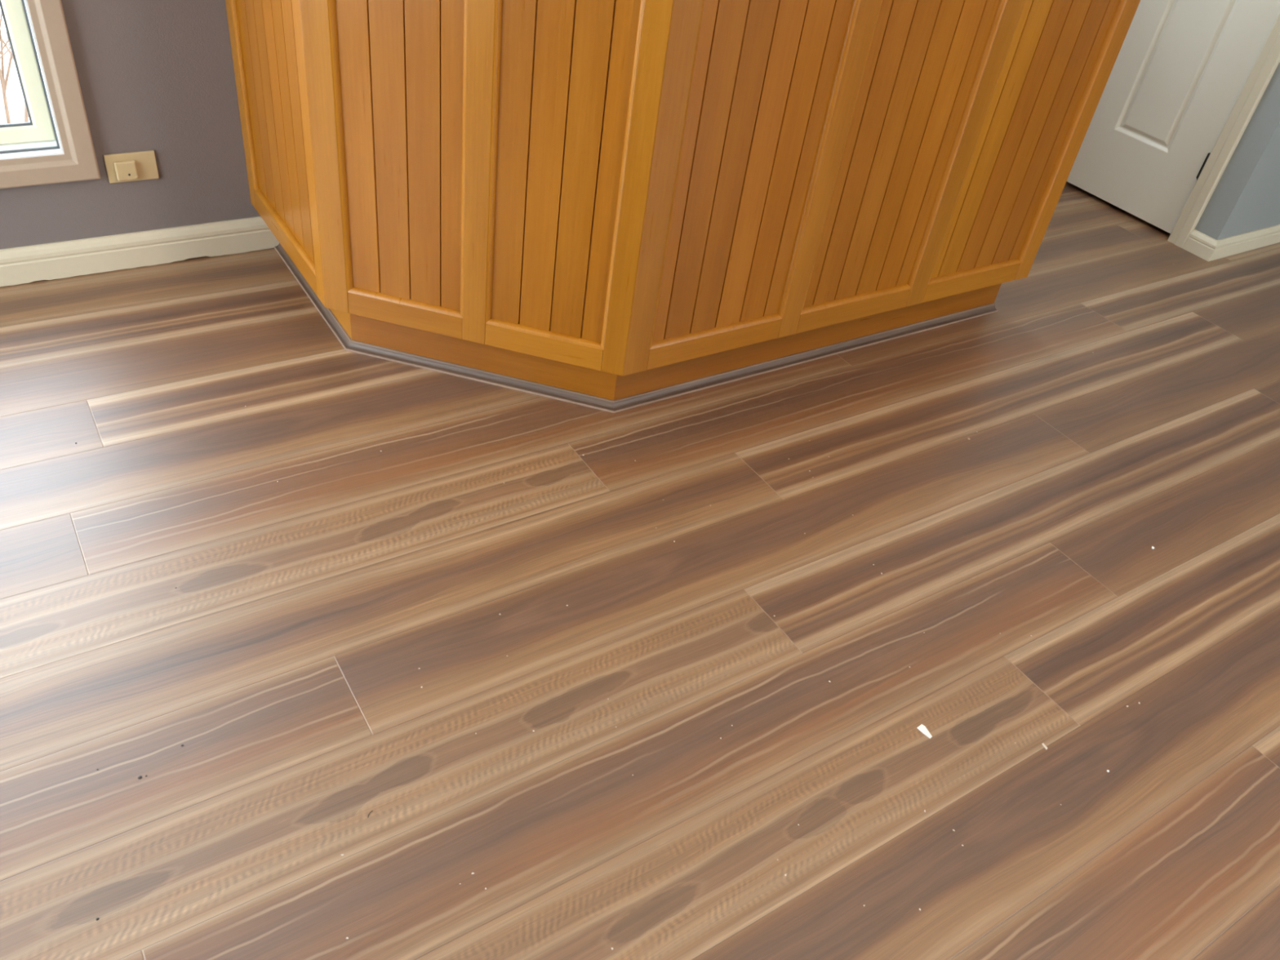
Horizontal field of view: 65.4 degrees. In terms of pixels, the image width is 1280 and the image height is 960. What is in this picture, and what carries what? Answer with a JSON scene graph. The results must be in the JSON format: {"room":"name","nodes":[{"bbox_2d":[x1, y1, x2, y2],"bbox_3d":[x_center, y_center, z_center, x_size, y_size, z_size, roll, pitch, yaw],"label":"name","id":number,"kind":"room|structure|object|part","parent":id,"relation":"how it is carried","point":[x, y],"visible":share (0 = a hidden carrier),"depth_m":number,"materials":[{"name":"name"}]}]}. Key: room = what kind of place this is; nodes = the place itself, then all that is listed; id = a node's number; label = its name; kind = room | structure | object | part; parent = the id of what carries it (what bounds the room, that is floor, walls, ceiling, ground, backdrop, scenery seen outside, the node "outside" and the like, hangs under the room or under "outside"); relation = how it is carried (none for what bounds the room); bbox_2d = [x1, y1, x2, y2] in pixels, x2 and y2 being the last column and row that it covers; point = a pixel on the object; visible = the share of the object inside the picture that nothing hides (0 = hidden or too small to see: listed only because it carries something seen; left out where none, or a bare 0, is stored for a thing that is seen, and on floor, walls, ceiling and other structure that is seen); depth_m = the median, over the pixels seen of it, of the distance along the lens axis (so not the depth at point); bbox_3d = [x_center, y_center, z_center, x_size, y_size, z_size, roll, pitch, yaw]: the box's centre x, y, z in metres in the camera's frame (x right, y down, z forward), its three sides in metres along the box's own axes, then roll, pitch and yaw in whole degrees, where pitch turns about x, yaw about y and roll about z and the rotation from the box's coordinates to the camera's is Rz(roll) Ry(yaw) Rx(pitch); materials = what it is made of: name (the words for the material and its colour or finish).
{"room":"kitchen","nodes":[
{"label":"kitchen","id":0,"kind":"room"},
{"bbox_2d":[0,0,260,248],"bbox_3d":[0.165,-1.990,2.760,8.040,2.450,0.140,-17,46,-29],"label":"wall","id":1,"kind":"structure","parent":0,"point":[158,76],"depth_m":2.48,"materials":[{"name":"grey paint"}]},
{"bbox_2d":[0,0,100,188],"bbox_3d":[-1.936,-1.330,1.514,1.632,1.961,0.122,-17,46,-29],"label":"window","id":2,"kind":"structure","parent":1,"relation":"in","point":[55,146],"depth_m":2.36,"materials":[{"name":"paint"}]},
{"bbox_3d":[-1.642,-1.435,1.698,0.764,1.810,0.022,-17,46,-29],"label":"sash","id":3,"kind":"part","parent":2,"relation":"part of","materials":[{"name":"white wood"}]},
{"bbox_2d":[103,150,159,183],"bbox_3d":[-1.281,-0.788,2.519,0.117,0.073,0.020,-17,46,-29],"label":"wall outlet","id":4,"kind":"object","parent":1,"relation":"attached to","point":[134,166],"visible":1,"depth_m":2.51,"materials":[{"name":"beige plastic"}]},
{"bbox_2d":[114,160,138,181],"bbox_3d":[-1.293,-0.779,2.512,0.049,0.048,0.012,-17,46,-29],"label":"socket","id":5,"kind":"object","parent":4,"relation":"attached to","point":[124,170],"depth_m":2.51,"materials":[{"name":"beige plastic"}]},
{"bbox_2d":[0,216,279,286],"bbox_3d":[-2.106,-0.373,2.203,2.588,0.094,0.015,-17,46,-29],"label":"baseboard","id":6,"kind":"structure","parent":1,"relation":"attached to","point":[66,259],"depth_m":2.63,"materials":[{"name":"beige paint"}]},
{"bbox_2d":[0,181,1279,959],"bbox_3d":[1.544,0.552,1.863,7.900,0.001,5.396,-17,46,-29],"label":"floor","id":7,"kind":"structure","parent":0,"point":[1119,399],"depth_m":1.88,"materials":[{"name":"brown laminate"}]},
{"bbox_2d":[225,0,1140,399],"bbox_3d":[0.097,-0.997,2.618,1.955,1.080,1.121,-17,46,-29],"label":"kitchen island","id":8,"kind":"object","parent":7,"relation":"on","point":[608,199],"visible":0.99,"depth_m":2.22,"materials":[{"name":"brown wood"}]},
{"bbox_3d":[-0.898,-0.612,2.547,0.020,0.057,0.498,-17,46,-29],"label":"rail","id":9,"kind":"part","parent":8,"relation":"part of","materials":[{"name":"brown wood"}]},
{"bbox_3d":[-0.548,-0.391,2.344,0.283,0.057,0.020,13,39,5],"label":"rail","id":10,"kind":"part","parent":8,"relation":"part of","materials":[{"name":"brown wood"}]},
{"bbox_3d":[-0.222,-0.312,2.313,0.282,0.057,0.020,13,39,5],"label":"rail","id":11,"kind":"part","parent":8,"relation":"part of","materials":[{"name":"brown wood"}]},
{"bbox_2d":[274,243,997,413],"bbox_3d":[0.054,-0.385,2.703,2.169,0.022,0.701,4,39,-7],"label":"trim","id":12,"kind":"structure","parent":8,"relation":"attached to","point":[348,344],"depth_m":2.53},
{"bbox_3d":[0.180,-0.336,2.422,0.399,0.057,0.020,-17,46,-29],"label":"rail","id":13,"kind":"part","parent":8,"relation":"part of","materials":[{"name":"brown wood"}]},
{"bbox_3d":[0.564,-0.454,2.642,0.397,0.057,0.020,-17,46,-29],"label":"rail","id":14,"kind":"part","parent":8,"relation":"part of","materials":[{"name":"brown wood"}]},
{"bbox_3d":[0.948,-0.571,2.863,0.393,0.057,0.020,-17,46,-29],"label":"rail","id":15,"kind":"part","parent":8,"relation":"part of","materials":[{"name":"brown wood"}]},
{"bbox_2d":[916,724,932,738],"bbox_3d":[0.510,0.450,1.783,0.016,0.001,0.030,-17,46,-29],"label":"chip","id":16,"kind":"object","parent":7,"relation":"on","point":[922,728],"visible":1,"depth_m":1.78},
{"bbox_2d":[1195,62,1279,239],"bbox_3d":[1.972,-2.082,3.232,0.110,2.450,1.096,-17,46,-29],"label":"wall","id":17,"kind":"structure","parent":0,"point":[1258,148],"depth_m":3.46,"materials":[{"name":"grey paint"}]},
{"bbox_2d":[1066,0,1279,248],"bbox_3d":[1.924,-1.972,3.355,0.124,2.114,0.986,-17,46,-29],"label":"door","id":18,"kind":"structure","parent":17,"relation":"attached to","point":[1187,79],"depth_m":3.60,"materials":[{"name":"beige paint"}]},
{"bbox_3d":[1.879,-1.958,3.329,0.016,2.114,0.986,-17,46,-29],"label":"architrave","id":19,"kind":"part","parent":18,"relation":"part of","materials":[{"name":"beige paint"}]},
{"bbox_2d":[1234,151,1279,235],"bbox_3d":[3.202,-2.091,3.486,2.200,2.450,0.110,-17,46,-29],"label":"wall","id":20,"kind":"structure","parent":0,"point":[1264,211],"depth_m":3.62,"materials":[{"name":"grey paint"}]},
{"bbox_2d":[1182,224,1279,261],"bbox_3d":[3.011,-1.151,4.189,2.325,0.075,0.106,-17,46,-29],"label":"baseboard","id":21,"kind":"structure","parent":20,"relation":"attached to","point":[1204,246],"depth_m":3.66,"materials":[{"name":"beige paint"}]},
{"label":"outside","id":22,"kind":"structure","parent":0,"visible":0},
{"bbox_2d":[0,8,30,124],"bbox_3d":[-5.741,-4.854,7.388,28.000,0.100,15.164,-17,46,-29],"label":"ground","id":23,"kind":"structure","parent":22,"point":[15,101],"depth_m":3.81,"materials":[{"name":"white"}]},
{"bbox_2d":[0,11,28,123],"bbox_3d":[-2.045,-1.360,3.244,0.425,0.631,0.615,12,39,3],"label":"shrub","id":24,"kind":"object","parent":23,"relation":"on","point":[3,81],"visible":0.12,"depth_m":3.25,"materials":[{"name":"plant"}]}
]}

